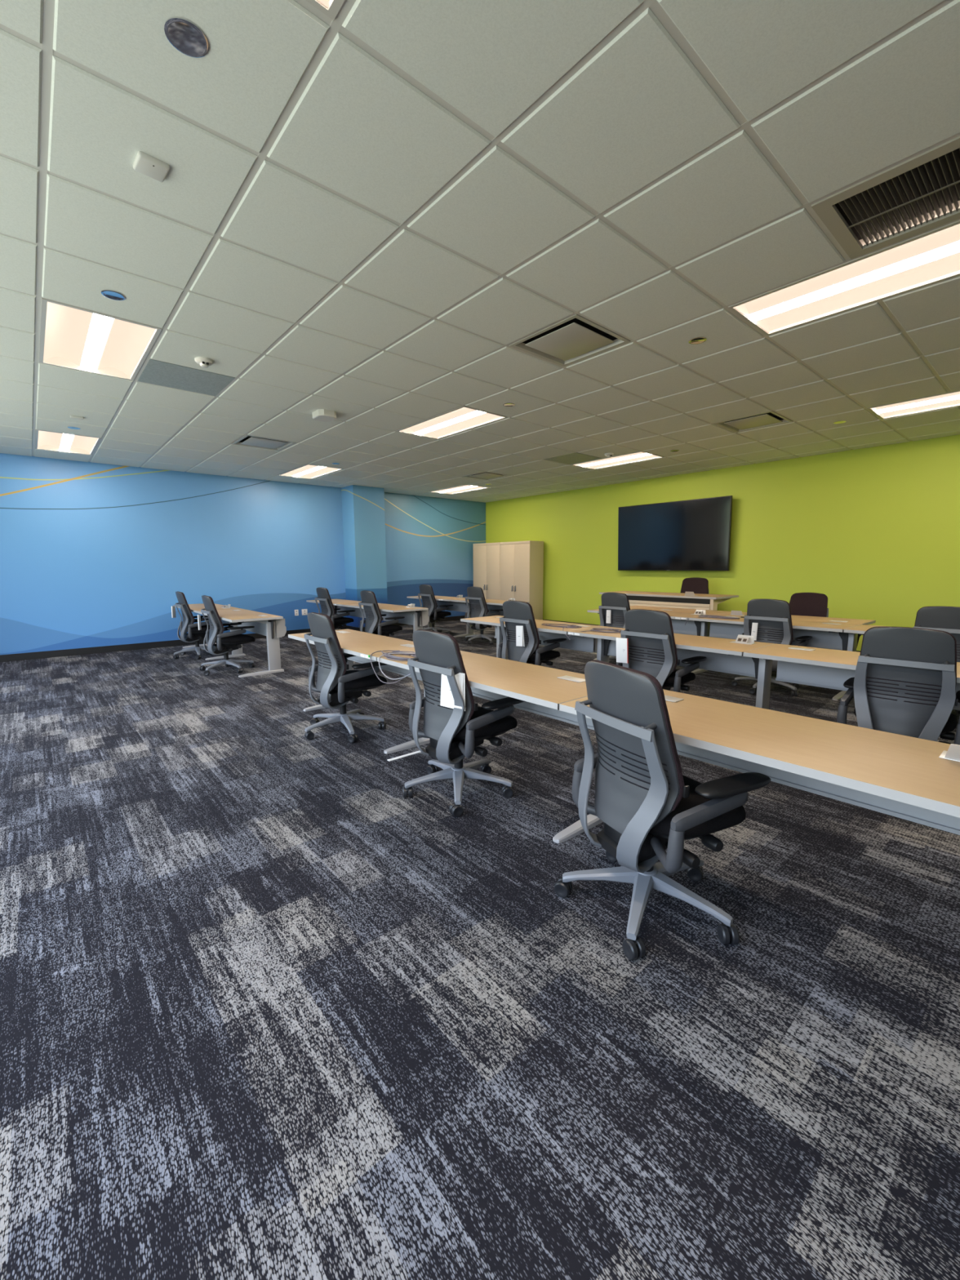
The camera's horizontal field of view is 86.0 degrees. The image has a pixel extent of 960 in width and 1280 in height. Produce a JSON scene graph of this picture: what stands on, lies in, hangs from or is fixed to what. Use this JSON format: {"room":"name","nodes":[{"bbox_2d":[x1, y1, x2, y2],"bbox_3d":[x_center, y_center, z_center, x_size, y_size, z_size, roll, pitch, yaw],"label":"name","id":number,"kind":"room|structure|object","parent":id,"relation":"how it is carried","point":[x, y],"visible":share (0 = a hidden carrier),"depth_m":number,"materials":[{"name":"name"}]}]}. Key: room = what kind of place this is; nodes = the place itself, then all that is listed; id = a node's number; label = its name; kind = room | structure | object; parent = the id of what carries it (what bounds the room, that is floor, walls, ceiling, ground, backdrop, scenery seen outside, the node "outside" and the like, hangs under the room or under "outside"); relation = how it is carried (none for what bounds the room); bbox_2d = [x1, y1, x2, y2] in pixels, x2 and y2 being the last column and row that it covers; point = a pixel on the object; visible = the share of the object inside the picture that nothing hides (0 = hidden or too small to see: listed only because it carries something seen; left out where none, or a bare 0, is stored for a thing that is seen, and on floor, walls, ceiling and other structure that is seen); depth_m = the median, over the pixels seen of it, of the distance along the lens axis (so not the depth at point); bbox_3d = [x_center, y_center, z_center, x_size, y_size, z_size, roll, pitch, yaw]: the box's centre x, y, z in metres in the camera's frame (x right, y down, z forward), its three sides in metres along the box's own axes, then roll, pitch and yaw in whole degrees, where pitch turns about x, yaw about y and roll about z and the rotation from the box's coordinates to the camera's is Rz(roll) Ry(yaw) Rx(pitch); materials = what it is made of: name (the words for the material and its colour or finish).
{"room":"classroom","nodes":[
{"label":"classroom","id":0,"kind":"room"},
{"bbox_2d":[0,444,485,654],"bbox_3d":[-3.755,-1.647,9.633,10.470,3.158,0.120,-7,11,-40],"label":"wall","id":1,"kind":"structure","parent":0,"point":[92,554],"depth_m":8.42,"materials":[{"name":"paint"}]},
{"bbox_2d":[0,615,464,662],"bbox_3d":[-3.704,-0.126,9.802,10.230,0.100,0.012,-7,11,-40],"label":"baseboard","id":2,"kind":"structure","parent":1,"relation":"attached to","point":[58,653],"depth_m":8.06,"materials":[{"name":"black rubber"}]},
{"bbox_2d":[341,484,387,627],"bbox_3d":[-2.335,-1.772,10.452,0.680,3.158,0.490,-7,11,-40],"label":"wall column","id":3,"kind":"structure","parent":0,"point":[362,507],"depth_m":10.23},
{"bbox_2d":[346,625,364,631],"bbox_3d":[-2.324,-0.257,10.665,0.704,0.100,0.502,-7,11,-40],"label":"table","id":4,"kind":"structure","parent":3,"relation":"attached to","point":[352,628],"depth_m":10.36,"materials":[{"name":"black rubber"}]},
{"bbox_2d":[0,619,959,1279],"bbox_3d":[0.806,0.693,4.665,10.470,0.100,14.020,-7,11,-40],"label":"floor","id":5,"kind":"structure","parent":0,"point":[269,1009],"depth_m":1.53,"materials":[{"name":"carpet"}]},
{"bbox_2d":[173,591,221,659],"bbox_3d":[-4.174,-0.237,7.559,0.668,0.956,0.644,-7,11,-40],"label":"office chair","id":6,"kind":"object","parent":5,"relation":"on","point":[193,634],"visible":0.76,"depth_m":7.39,"materials":[{"name":"grey plastic"}]},
{"bbox_2d":[171,605,176,617],"bbox_3d":[-4.476,-0.410,7.518,0.013,0.176,0.112,-1,8,-6],"label":"leaflet","id":7,"kind":"object","parent":6,"relation":"attached to","point":[173,607],"visible":1,"depth_m":7.50,"materials":[{"name":"white paper"}]},
{"bbox_2d":[177,591,194,623],"bbox_3d":[-4.278,-0.446,7.445,0.152,0.517,0.438,-7,11,-40],"label":"backrest cushion","id":8,"kind":"object","parent":6,"relation":"on","point":[188,617],"depth_m":7.32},
{"bbox_2d":[173,603,245,660],"bbox_3d":[-4.215,-0.198,8.018,0.640,0.755,1.632,-7,11,-40],"label":"table","id":9,"kind":"object","parent":5,"relation":"on","point":[193,607],"visible":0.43,"depth_m":7.60,"materials":[{"name":"brown wood"}]},
{"bbox_2d":[199,595,255,675],"bbox_3d":[-3.213,-0.091,6.517,0.634,0.963,0.649,-6,10,-35],"label":"office chair","id":10,"kind":"object","parent":5,"relation":"on","point":[228,642],"visible":0.99,"depth_m":6.36,"materials":[{"name":"grey plastic"}]},
{"bbox_2d":[203,595,223,633],"bbox_3d":[-3.323,-0.296,6.378,0.152,0.517,0.438,-7,11,-40],"label":"backrest cushion","id":11,"kind":"object","parent":10,"relation":"on","point":[216,626],"depth_m":6.25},
{"bbox_2d":[197,608,286,677],"bbox_3d":[-3.152,-0.004,6.807,0.640,0.706,1.639,-7,11,-40],"label":"table","id":12,"kind":"object","parent":5,"relation":"on","point":[272,626],"visible":0.98,"depth_m":6.38,"materials":[{"name":"brown wood"}]},
{"bbox_2d":[315,587,355,630],"bbox_3d":[-2.498,-0.421,8.777,0.638,0.956,0.646,-8,11,-42],"label":"office chair","id":13,"kind":"object","parent":5,"relation":"on","point":[327,608],"visible":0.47,"depth_m":8.59,"materials":[{"name":"grey plastic"}]},
{"bbox_2d":[321,587,334,615],"bbox_3d":[-2.608,-0.625,8.636,0.152,0.517,0.438,-8,11,-42],"label":"backrest cushion","id":14,"kind":"object","parent":13,"relation":"on","point":[327,607],"depth_m":8.51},
{"bbox_2d":[306,599,368,632],"bbox_3d":[-2.422,-0.331,9.056,0.641,0.706,1.502,-7,11,-40],"label":"table","id":15,"kind":"object","parent":5,"relation":"on","point":[337,603],"visible":0.34,"depth_m":9.05,"materials":[{"name":"brown wood"}]},
{"bbox_2d":[303,612,386,742],"bbox_3d":[-1.079,0.252,4.063,0.660,0.963,0.668,-6,10,-35],"label":"office chair","id":16,"kind":"object","parent":5,"relation":"on","point":[337,685],"visible":0.97,"depth_m":3.92,"materials":[{"name":"grey plastic"}]},
{"bbox_2d":[310,612,346,675],"bbox_3d":[-1.194,0.043,3.952,0.152,0.517,0.438,-7,11,-40],"label":"backrest cushion","id":17,"kind":"object","parent":16,"relation":"on","point":[331,660],"depth_m":3.84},
{"bbox_2d":[288,629,430,754],"bbox_3d":[-0.973,0.345,4.318,0.641,0.706,1.592,-7,11,-40],"label":"table","id":18,"kind":"object","parent":5,"relation":"on","point":[360,644],"visible":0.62,"depth_m":4.12,"materials":[{"name":"brown wood"}]},
{"bbox_2d":[370,650,409,684],"bbox_3d":[-0.589,0.184,3.483,0.216,0.190,0.351,-7,11,-40],"label":"cable","id":19,"kind":"object","parent":18,"relation":"on","point":[378,651],"visible":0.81,"depth_m":3.46,"materials":[{"name":"grey plastic"}]},
{"bbox_2d":[358,590,404,636],"bbox_3d":[-1.507,-0.258,7.616,0.664,0.963,0.662,-7,11,-40],"label":"office chair","id":20,"kind":"object","parent":5,"relation":"on","point":[373,624],"visible":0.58,"depth_m":7.42,"materials":[{"name":"grey plastic"}]},
{"bbox_2d":[363,590,382,622],"bbox_3d":[-1.599,-0.463,7.476,0.152,0.517,0.438,-7,11,-40],"label":"backrest cushion","id":21,"kind":"object","parent":20,"relation":"on","point":[373,615],"depth_m":7.37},
{"bbox_2d":[343,603,429,632],"bbox_3d":[-1.448,-0.200,7.940,0.640,0.755,1.496,-7,11,-40],"label":"table","id":22,"kind":"object","parent":5,"relation":"on","point":[418,617],"visible":0.56,"depth_m":7.58,"materials":[{"name":"brown wood"}]},
{"bbox_2d":[387,750,421,761],"bbox_3d":[-0.508,0.802,3.583,0.300,0.004,0.028,-7,11,-40],"label":"paper strip","id":23,"kind":"object","parent":5,"relation":"on","point":[419,751],"visible":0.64,"depth_m":3.56,"materials":[{"name":"white"}]},
{"bbox_2d":[417,584,453,634],"bbox_3d":[-0.916,-0.589,9.891,0.694,0.963,0.638,-7,11,-40],"label":"office chair","id":24,"kind":"object","parent":5,"relation":"on","point":[427,594],"visible":0.74,"depth_m":9.73,"materials":[{"name":"grey plastic"}]},
{"bbox_2d":[422,584,436,608],"bbox_3d":[-1.002,-0.796,9.770,0.152,0.517,0.438,-7,11,-40],"label":"backrest cushion","id":25,"kind":"object","parent":24,"relation":"on","point":[429,602],"depth_m":9.66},
{"bbox_2d":[406,595,475,637],"bbox_3d":[-0.765,-0.517,10.120,0.641,0.755,1.442,-7,11,-40],"label":"table","id":26,"kind":"object","parent":5,"relation":"on","point":[441,600],"visible":0.44,"depth_m":9.90,"materials":[{"name":"brown wood"}]},
{"bbox_2d":[402,629,524,817],"bbox_3d":[-0.123,0.404,2.974,0.656,0.963,0.636,-7,11,-40],"label":"office chair","id":27,"kind":"object","parent":5,"relation":"on","point":[455,734],"visible":0.94,"depth_m":2.83,"materials":[{"name":"grey plastic"}]},
{"bbox_2d":[417,629,475,720],"bbox_3d":[-0.225,0.198,2.844,0.152,0.517,0.438,-7,11,-40],"label":"backrest cushion","id":28,"kind":"object","parent":27,"relation":"on","point":[439,653],"depth_m":2.74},
{"bbox_2d":[440,672,465,711],"bbox_3d":[-0.145,0.266,2.732,0.163,0.208,0.018,6,10,37],"label":"leaflet","id":29,"kind":"object","parent":27,"relation":"attached to","point":[446,697],"visible":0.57,"depth_m":2.74,"materials":[{"name":"white paper"}]},
{"bbox_2d":[463,586,502,644],"bbox_3d":[0.046,-0.437,8.807,0.670,0.963,0.665,-6,10,-36],"label":"office chair","id":30,"kind":"object","parent":5,"relation":"on","point":[478,607],"visible":0.77,"depth_m":8.67,"materials":[{"name":"grey plastic"}]},
{"bbox_2d":[470,586,488,614],"bbox_3d":[-0.065,-0.646,8.700,0.152,0.517,0.438,-7,11,-40],"label":"backrest cushion","id":31,"kind":"object","parent":30,"relation":"on","point":[478,606],"depth_m":8.60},
{"bbox_2d":[472,542,499,614],"bbox_3d":[0.293,-1.393,12.378,0.486,1.835,0.946,-7,11,-40],"label":"storage cabinet","id":32,"kind":"object","parent":5,"relation":"on","point":[486,555],"visible":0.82,"depth_m":12.17,"materials":[{"name":"beige wood"}]},
{"bbox_2d":[449,598,528,615],"bbox_3d":[0.164,-0.369,9.060,0.640,0.755,1.416,-7,11,-40],"label":"table","id":33,"kind":"object","parent":5,"relation":"on","point":[492,604],"visible":0.17,"depth_m":9.09,"materials":[{"name":"brown wood"}]},
{"bbox_2d":[377,650,603,843],"bbox_3d":[0.069,0.511,3.129,0.640,0.706,1.590,-7,11,-40],"label":"table","id":34,"kind":"object","parent":5,"relation":"on","point":[542,689],"visible":0.37,"depth_m":2.79,"materials":[{"name":"brown wood"}]},
{"bbox_2d":[378,652,415,679],"bbox_3d":[-0.529,0.173,3.419,0.291,0.157,0.147,0,8,1],"label":"cable","id":35,"kind":"object","parent":34,"relation":"on","point":[397,652],"visible":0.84,"depth_m":3.41,"materials":[{"name":"grey plastic"}]},
{"bbox_2d":[381,650,416,660],"bbox_3d":[-0.525,0.100,3.461,0.226,0.030,0.379,-7,11,-40],"label":"cable","id":36,"kind":"object","parent":34,"relation":"on","point":[387,655],"visible":0.66,"depth_m":3.44,"materials":[{"name":"grey plastic"}]},
{"bbox_2d":[557,675,585,682],"bbox_3d":[0.498,0.208,2.764,0.079,0.006,0.155,-7,11,-40],"label":"outlet","id":37,"kind":"object","parent":34,"relation":"attached to","point":[565,677],"depth_m":2.76,"materials":[{"name":"grey"}]},
{"bbox_2d":[499,540,543,619],"bbox_3d":[0.916,-1.294,11.667,0.486,1.835,0.946,-7,11,-40],"label":"storage cabinet","id":38,"kind":"object","parent":5,"relation":"on","point":[521,562],"visible":0.76,"depth_m":11.40,"materials":[{"name":"beige wood"}]},
{"bbox_2d":[460,615,604,659],"bbox_3d":[0.533,0.150,5.620,0.640,0.706,1.576,-7,11,-40],"label":"table","id":39,"kind":"object","parent":5,"relation":"on","point":[580,643],"visible":0.5,"depth_m":5.42,"materials":[{"name":"brown wood"}]},
{"bbox_2d":[542,623,582,639],"bbox_3d":[0.846,-0.095,5.089,0.285,0.094,0.649,-3,9,-16],"label":"cable","id":40,"kind":"object","parent":39,"relation":"on","point":[572,626],"visible":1,"depth_m":5.11,"materials":[{"name":"grey plastic"}]},
{"bbox_2d":[497,600,567,666],"bbox_3d":[0.508,0.067,5.291,0.622,0.956,0.653,-7,11,-40],"label":"office chair","id":41,"kind":"object","parent":5,"relation":"on","point":[519,613],"visible":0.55,"depth_m":5.11,"materials":[{"name":"grey plastic"}]},
{"bbox_2d":[515,625,524,646],"bbox_3d":[0.391,-0.038,5.028,0.096,0.206,0.022,6,11,39],"label":"leaflet","id":42,"kind":"object","parent":41,"relation":"hanging from","point":[519,629],"visible":1,"depth_m":5.02,"materials":[{"name":"white paper"}]},
{"bbox_2d":[505,600,539,648],"bbox_3d":[0.389,-0.138,5.160,0.152,0.517,0.438,-7,11,-40],"label":"backrest cushion","id":43,"kind":"object","parent":41,"relation":"on","point":[519,613],"depth_m":5.06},
{"bbox_2d":[598,592,630,658],"bbox_3d":[1.831,-0.152,6.773,0.666,0.963,0.650,-7,10,-38],"label":"office chair","id":44,"kind":"object","parent":5,"relation":"on","point":[618,602],"visible":0.26,"depth_m":6.59,"materials":[{"name":"grey plastic"}]},
{"bbox_2d":[605,609,611,623],"bbox_3d":[1.658,-0.300,6.631,0.060,0.173,0.022,3,9,19],"label":"leaflet","id":45,"kind":"object","parent":44,"relation":"attached to","point":[608,611],"visible":1,"depth_m":6.63,"materials":[{"name":"white paper"}]},
{"bbox_2d":[604,592,630,626],"bbox_3d":[1.743,-0.357,6.635,0.152,0.517,0.438,-7,11,-40],"label":"backrest cushion","id":46,"kind":"object","parent":44,"relation":"on","point":[619,603],"depth_m":6.56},
{"bbox_2d":[586,608,711,674],"bbox_3d":[2.163,-0.044,6.738,0.591,0.755,1.465,-7,11,-40],"label":"table","id":47,"kind":"object","parent":5,"relation":"on","point":[678,620],"visible":0.21,"depth_m":6.37,"materials":[{"name":"brown wood"}]},
{"bbox_2d":[616,608,706,693],"bbox_3d":[1.429,0.218,4.217,0.676,0.963,0.658,-7,11,-40],"label":"office chair","id":48,"kind":"object","parent":5,"relation":"on","point":[652,651],"visible":0.59,"depth_m":4.02,"materials":[{"name":"grey plastic"}]},
{"bbox_2d":[616,637,628,663],"bbox_3d":[1.145,0.084,4.148,0.013,0.205,0.116,-7,11,-40],"label":"leaflet","id":49,"kind":"object","parent":48,"relation":"attached to","point":[622,644],"visible":1,"depth_m":4.14,"materials":[{"name":"white paper"}]},
{"bbox_2d":[628,608,677,671],"bbox_3d":[1.333,0.012,4.082,0.152,0.517,0.438,-7,11,-40],"label":"backrest cushion","id":50,"kind":"object","parent":48,"relation":"on","point":[651,641],"depth_m":4.01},
{"bbox_2d":[554,659,770,960],"bbox_3d":[0.661,0.546,1.950,0.638,0.959,0.649,-4,9,-25],"label":"office chair","id":51,"kind":"object","parent":5,"relation":"on","point":[646,805],"visible":1,"depth_m":1.79,"materials":[{"name":"plastic"}]},
{"bbox_2d":[591,659,684,811],"bbox_3d":[0.524,0.336,1.862,0.152,0.517,0.438,-4,9,-25],"label":"backrest cushion","id":52,"kind":"object","parent":51,"relation":"on","point":[638,768],"depth_m":1.77,"materials":[{"name":"plastic"}]},
{"bbox_2d":[599,591,738,610],"bbox_3d":[2.818,-0.304,7.904,0.700,0.929,1.900,-7,11,-40],"label":"desk","id":53,"kind":"object","parent":5,"relation":"on","point":[688,600],"visible":0.46,"depth_m":7.40,"materials":[{"name":"brown wood"}]},
{"bbox_2d":[567,626,774,709],"bbox_3d":[1.570,0.291,4.432,0.641,0.755,1.582,-7,11,-40],"label":"table","id":54,"kind":"object","parent":5,"relation":"on","point":[722,655],"visible":0.45,"depth_m":4.11,"materials":[{"name":"brown wood"}]},
{"bbox_2d":[568,627,622,638],"bbox_3d":[1.090,-0.052,4.786,0.498,0.103,0.243,2,9,17],"label":"cable","id":55,"kind":"object","parent":54,"relation":"on","point":[593,628],"visible":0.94,"depth_m":4.74,"materials":[{"name":"grey plastic"}]},
{"bbox_2d":[630,605,729,631],"bbox_3d":[2.614,-0.077,7.127,0.590,0.706,1.465,-7,11,-40],"label":"table","id":56,"kind":"object","parent":5,"relation":"on","point":[645,607],"visible":0.23,"depth_m":7.06,"materials":[{"name":"brown wood"}]},
{"bbox_2d":[680,577,708,594],"bbox_3d":[3.452,-0.466,8.409,0.649,1.094,0.657,5,10,33],"label":"office chair","id":57,"kind":"object","parent":5,"relation":"on","point":[695,584],"visible":0.14,"depth_m":8.49,"materials":[{"name":"fabric"}]},
{"bbox_2d":[558,688,959,835],"bbox_3d":[1.110,0.653,1.936,0.640,0.755,1.582,-7,11,-40],"label":"table","id":58,"kind":"object","parent":5,"relation":"on","point":[908,778],"visible":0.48,"depth_m":1.76,"materials":[{"name":"brown wood"}]},
{"bbox_2d":[664,695,684,702],"bbox_3d":[0.845,0.264,2.367,0.079,0.006,0.155,-7,11,-40],"label":"outlet","id":59,"kind":"object","parent":58,"relation":"attached to","point":[668,698],"depth_m":2.33,"materials":[{"name":"grey"}]},
{"bbox_2d":[731,599,812,696],"bbox_3d":[3.025,0.043,5.374,0.662,0.963,0.670,8,12,44],"label":"office chair","id":60,"kind":"object","parent":5,"relation":"on","point":[773,617],"visible":0.57,"depth_m":5.19,"materials":[{"name":"grey plastic"}]},
{"bbox_2d":[751,622,758,640],"bbox_3d":[2.814,-0.086,5.282,0.057,0.185,0.022,3,9,24],"label":"leaflet","id":61,"kind":"object","parent":60,"relation":"attached to","point":[754,625],"visible":0.86,"depth_m":5.28,"materials":[{"name":"white paper"}]},
{"bbox_2d":[746,599,793,644],"bbox_3d":[2.933,-0.163,5.245,0.152,0.517,0.438,-7,11,-40],"label":"backrest cushion","id":62,"kind":"object","parent":60,"relation":"on","point":[773,617],"depth_m":5.18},
{"bbox_2d":[688,614,859,700],"bbox_3d":[3.135,0.136,5.633,0.590,0.706,1.522,-7,11,-40],"label":"table","id":63,"kind":"object","parent":5,"relation":"on","point":[826,635],"visible":0.57,"depth_m":5.36,"materials":[{"name":"brown wood"}]},
{"bbox_2d":[684,614,739,625],"bbox_3d":[2.690,-0.224,5.961,0.568,0.113,0.254,4,9,27],"label":"cable","id":64,"kind":"object","parent":63,"relation":"on","point":[700,615],"visible":1,"depth_m":5.94,"materials":[{"name":"grey plastic"}]},
{"bbox_2d":[712,610,875,648],"bbox_3d":[3.583,0.053,6.016,0.590,0.755,1.519,-7,11,-40],"label":"table","id":65,"kind":"object","parent":5,"relation":"on","point":[736,613],"visible":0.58,"depth_m":5.71,"materials":[{"name":"brown wood"}]},
{"bbox_2d":[789,592,828,617],"bbox_3d":[3.888,-0.084,6.230,0.625,0.963,0.652,-5,9,-29],"label":"office chair","id":66,"kind":"object","parent":5,"relation":"on","point":[807,604],"visible":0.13,"depth_m":6.30,"materials":[{"name":"fabric"}]},
{"bbox_2d":[742,643,959,707],"bbox_3d":[2.597,0.480,3.263,0.640,0.706,1.576,-7,11,-40],"label":"table","id":67,"kind":"object","parent":5,"relation":"on","point":[830,668],"visible":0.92,"depth_m":3.60,"materials":[{"name":"brown wood"}]},
{"bbox_2d":[788,647,815,650],"bbox_3d":[2.317,0.064,3.708,0.079,0.006,0.155,-7,11,-40],"label":"outlet","id":68,"kind":"object","parent":67,"relation":"attached to","point":[793,648],"depth_m":3.70,"materials":[{"name":"grey"}]},
{"bbox_2d":[843,624,890,640],"bbox_3d":[4.128,0.294,4.498,0.590,0.706,1.516,-7,11,-40],"label":"table","id":69,"kind":"object","parent":5,"relation":"on","point":[860,629],"visible":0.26,"depth_m":4.85,"materials":[{"name":"brown wood"}]},
{"bbox_2d":[836,626,959,745],"bbox_3d":[2.465,0.387,3.007,0.692,0.963,0.651,-8,11,-44],"label":"office chair","id":70,"kind":"object","parent":5,"relation":"on","point":[904,682],"visible":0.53,"depth_m":2.85,"materials":[{"name":"grey plastic"}]},
{"bbox_2d":[860,626,956,705],"bbox_3d":[2.377,0.180,2.883,0.152,0.517,0.438,-8,11,-44],"label":"backrest cushion","id":71,"kind":"object","parent":70,"relation":"on","point":[900,665],"depth_m":2.83,"materials":[{"name":"plastic"}]},
{"bbox_2d":[913,606,959,713],"bbox_3d":[3.957,0.188,4.340,0.675,0.963,0.648,-8,11,-44],"label":"office chair","id":72,"kind":"object","parent":5,"relation":"on","point":[947,619],"visible":0.14,"depth_m":4.20,"materials":[{"name":"grey plastic"}]},
{"bbox_2d":[914,606,959,658],"bbox_3d":[3.839,-0.022,4.241,0.152,0.517,0.438,-7,11,-40],"label":"backrest cushion","id":73,"kind":"object","parent":72,"relation":"on","point":[947,619],"depth_m":4.20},
{"bbox_2d":[0,0,959,502],"bbox_3d":[0.792,-2.331,4.230,10.230,0.306,13.780,-7,11,-40],"label":"ceiling","id":74,"kind":"structure","parent":0,"point":[359,215],"depth_m":2.34,"materials":[{"name":"tile"}]},
{"bbox_2d":[35,429,101,454],"bbox_3d":[-5.212,-2.525,6.486,0.604,0.099,1.236,-7,11,-40],"label":"ceiling light","id":75,"kind":"object","parent":74,"relation":"attached to","point":[44,440],"visible":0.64,"depth_m":6.58,"materials":[{"name":"grey"}]},
{"bbox_2d":[39,297,161,380],"bbox_3d":[-2.728,-2.128,3.648,0.604,0.099,1.236,-7,11,-40],"label":"ceiling light","id":76,"kind":"object","parent":74,"relation":"attached to","point":[69,335],"visible":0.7,"depth_m":3.64,"materials":[{"name":"grey"}]},
{"bbox_2d":[101,289,125,300],"bbox_3d":[-2.102,-1.976,2.951,0.116,0.005,0.116,-7,11,-40],"label":"sprinkler cover","id":77,"kind":"object","parent":74,"relation":"attached to","point":[110,294],"visible":1,"depth_m":2.95,"materials":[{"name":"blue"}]},
{"bbox_2d":[133,151,169,182],"bbox_3d":[-1.278,-1.839,2.002,0.105,0.023,0.105,-8,11,-44],"label":"sensor","id":78,"kind":"object","parent":74,"relation":"attached to","point":[144,163],"visible":1,"depth_m":1.99,"materials":[{"name":"white plastic"}]},
{"bbox_2d":[137,359,235,395],"bbox_3d":[-2.457,-2.182,4.300,0.602,0.014,0.602,-7,11,-40],"label":"perforated panel","id":79,"kind":"object","parent":74,"relation":"attached to","point":[157,372],"visible":0.93,"depth_m":4.27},
{"bbox_2d":[164,17,208,57],"bbox_3d":[-0.865,-1.776,1.519,0.116,0.005,0.116,-7,11,-40],"label":"sprinkler cover","id":80,"kind":"object","parent":74,"relation":"attached to","point":[183,34],"visible":1,"depth_m":1.51,"materials":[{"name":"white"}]},
{"bbox_2d":[194,356,213,368],"bbox_3d":[-2.083,-2.088,3.889,0.124,0.050,0.124,-7,11,-40],"label":"smoke detector","id":81,"kind":"object","parent":74,"relation":"attached to","point":[205,362],"visible":1,"depth_m":3.86,"materials":[{"name":"white plastic"}]},
{"bbox_2d":[231,435,296,450],"bbox_3d":[-2.744,-2.544,6.532,0.600,0.098,0.600,-7,11,-40],"label":"ceiling vent","id":82,"kind":"object","parent":74,"relation":"in","point":[251,441],"visible":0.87,"depth_m":6.55,"materials":[{"name":"grey metal"}]},
{"bbox_2d":[278,463,343,479],"bbox_3d":[-2.825,-2.831,8.533,0.604,0.099,1.236,-7,11,-40],"label":"ceiling light","id":83,"kind":"object","parent":74,"relation":"attached to","point":[307,471],"visible":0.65,"depth_m":8.65,"materials":[{"name":"grey"}]},
{"bbox_2d":[311,408,336,422],"bbox_3d":[-1.583,-2.280,5.237,0.190,0.060,0.230,-7,11,-40],"label":"smoke detector","id":84,"kind":"object","parent":74,"relation":"attached to","point":[320,415],"visible":1,"depth_m":5.17,"materials":[{"name":"white plastic"}]},
{"bbox_2d":[305,0,345,20],"bbox_3d":[-0.243,-1.731,0.811,0.604,0.099,1.236,-7,11,-40],"label":"ceiling light","id":85,"kind":"object","parent":74,"relation":"attached to","point":[331,8],"visible":1,"depth_m":1.44,"materials":[{"name":"white plastic"}]},
{"bbox_2d":[396,405,507,439],"bbox_3d":[-0.340,-2.434,5.696,0.604,0.099,1.236,-7,11,-40],"label":"ceiling light","id":86,"kind":"object","parent":74,"relation":"attached to","point":[464,418],"visible":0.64,"depth_m":5.74,"materials":[{"name":"grey"}]},
{"bbox_2d":[429,484,489,494],"bbox_3d":[-0.437,-3.138,10.581,0.604,0.099,1.236,-7,11,-40],"label":"ceiling light","id":87,"kind":"object","parent":74,"relation":"attached to","point":[464,488],"visible":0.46,"depth_m":10.68,"materials":[{"name":"grey"}]},
{"bbox_2d":[462,471,511,479],"bbox_3d":[0.120,-2.912,8.989,0.600,0.098,0.600,-7,11,-40],"label":"ceiling vent","id":88,"kind":"object","parent":74,"relation":"in","point":[484,475],"visible":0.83,"depth_m":9.01,"materials":[{"name":"grey metal"}]},
{"bbox_2d":[509,313,630,366],"bbox_3d":[0.631,-2.142,3.631,0.600,0.098,0.600,-7,11,-40],"label":"ceiling vent","id":89,"kind":"object","parent":74,"relation":"in","point":[575,338],"visible":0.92,"depth_m":3.63,"materials":[{"name":"white metal"}]},
{"bbox_2d":[543,452,601,464],"bbox_3d":[1.363,-2.672,7.576,0.602,0.014,0.602,-7,11,-40],"label":"perforated panel","id":90,"kind":"object","parent":74,"relation":"attached to","point":[572,458],"visible":0.93,"depth_m":7.54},
{"bbox_2d":[570,451,663,469],"bbox_3d":[2.047,-2.741,7.743,0.604,0.099,1.236,-7,11,-40],"label":"ceiling light","id":91,"kind":"object","parent":74,"relation":"attached to","point":[637,456],"visible":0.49,"depth_m":7.79,"materials":[{"name":"white"}]},
{"bbox_2d":[688,336,706,344],"bbox_3d":[1.515,-2.085,3.585,0.116,0.005,0.116,-7,11,-40],"label":"sprinkler cover","id":92,"kind":"object","parent":74,"relation":"attached to","point":[695,340],"visible":1,"depth_m":3.58,"materials":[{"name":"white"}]},
{"bbox_2d":[713,410,793,432],"bbox_3d":[3.019,-2.449,5.679,0.600,0.098,0.600,-7,11,-40],"label":"ceiling vent","id":93,"kind":"object","parent":74,"relation":"in","point":[771,418],"visible":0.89,"depth_m":5.70,"materials":[{"name":"white metal"}]},
{"bbox_2d":[728,199,959,335],"bbox_3d":[2.144,-2.038,2.859,0.604,0.099,1.236,-7,11,-40],"label":"ceiling light","id":94,"kind":"object","parent":74,"relation":"attached to","point":[933,256],"visible":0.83,"depth_m":2.91,"materials":[{"name":"grey"}]},
{"bbox_2d":[811,136,959,259],"bbox_3d":[2.081,-1.902,1.978,0.604,0.086,1.236,-7,11,-40],"label":"ceiling vent","id":95,"kind":"object","parent":74,"relation":"in","point":[929,180],"visible":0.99,"depth_m":2.26,"materials":[{"name":"grey metal"}]},
{"bbox_2d":[867,390,959,419],"bbox_3d":[4.531,-2.344,4.906,0.604,0.099,1.236,-7,11,-40],"label":"ceiling light","id":96,"kind":"object","parent":74,"relation":"attached to","point":[951,399],"visible":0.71,"depth_m":5.17,"materials":[{"name":"grey"}]},
{"bbox_2d":[485,434,959,650],"bbox_3d":[4.748,-1.415,7.741,0.120,3.158,13.900,-7,11,-40],"label":"wall","id":97,"kind":"structure","parent":0,"point":[875,531],"depth_m":7.61,"materials":[{"name":"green paint"}]},
{"bbox_2d":[617,495,732,570],"bbox_3d":[3.361,-1.820,9.063,0.179,1.184,2.090,-7,11,-40],"label":"television","id":98,"kind":"object","parent":97,"relation":"attached to","point":[689,535],"visible":1,"depth_m":8.91,"materials":[{"name":"glass"}]},
{"bbox_2d":[542,619,860,652],"bbox_3d":[4.666,0.099,7.962,0.012,0.100,13.780,-7,11,-40],"label":"baseboard","id":99,"kind":"structure","parent":97,"relation":"attached to","point":[543,620],"depth_m":10.97,"materials":[{"name":"black rubber"}]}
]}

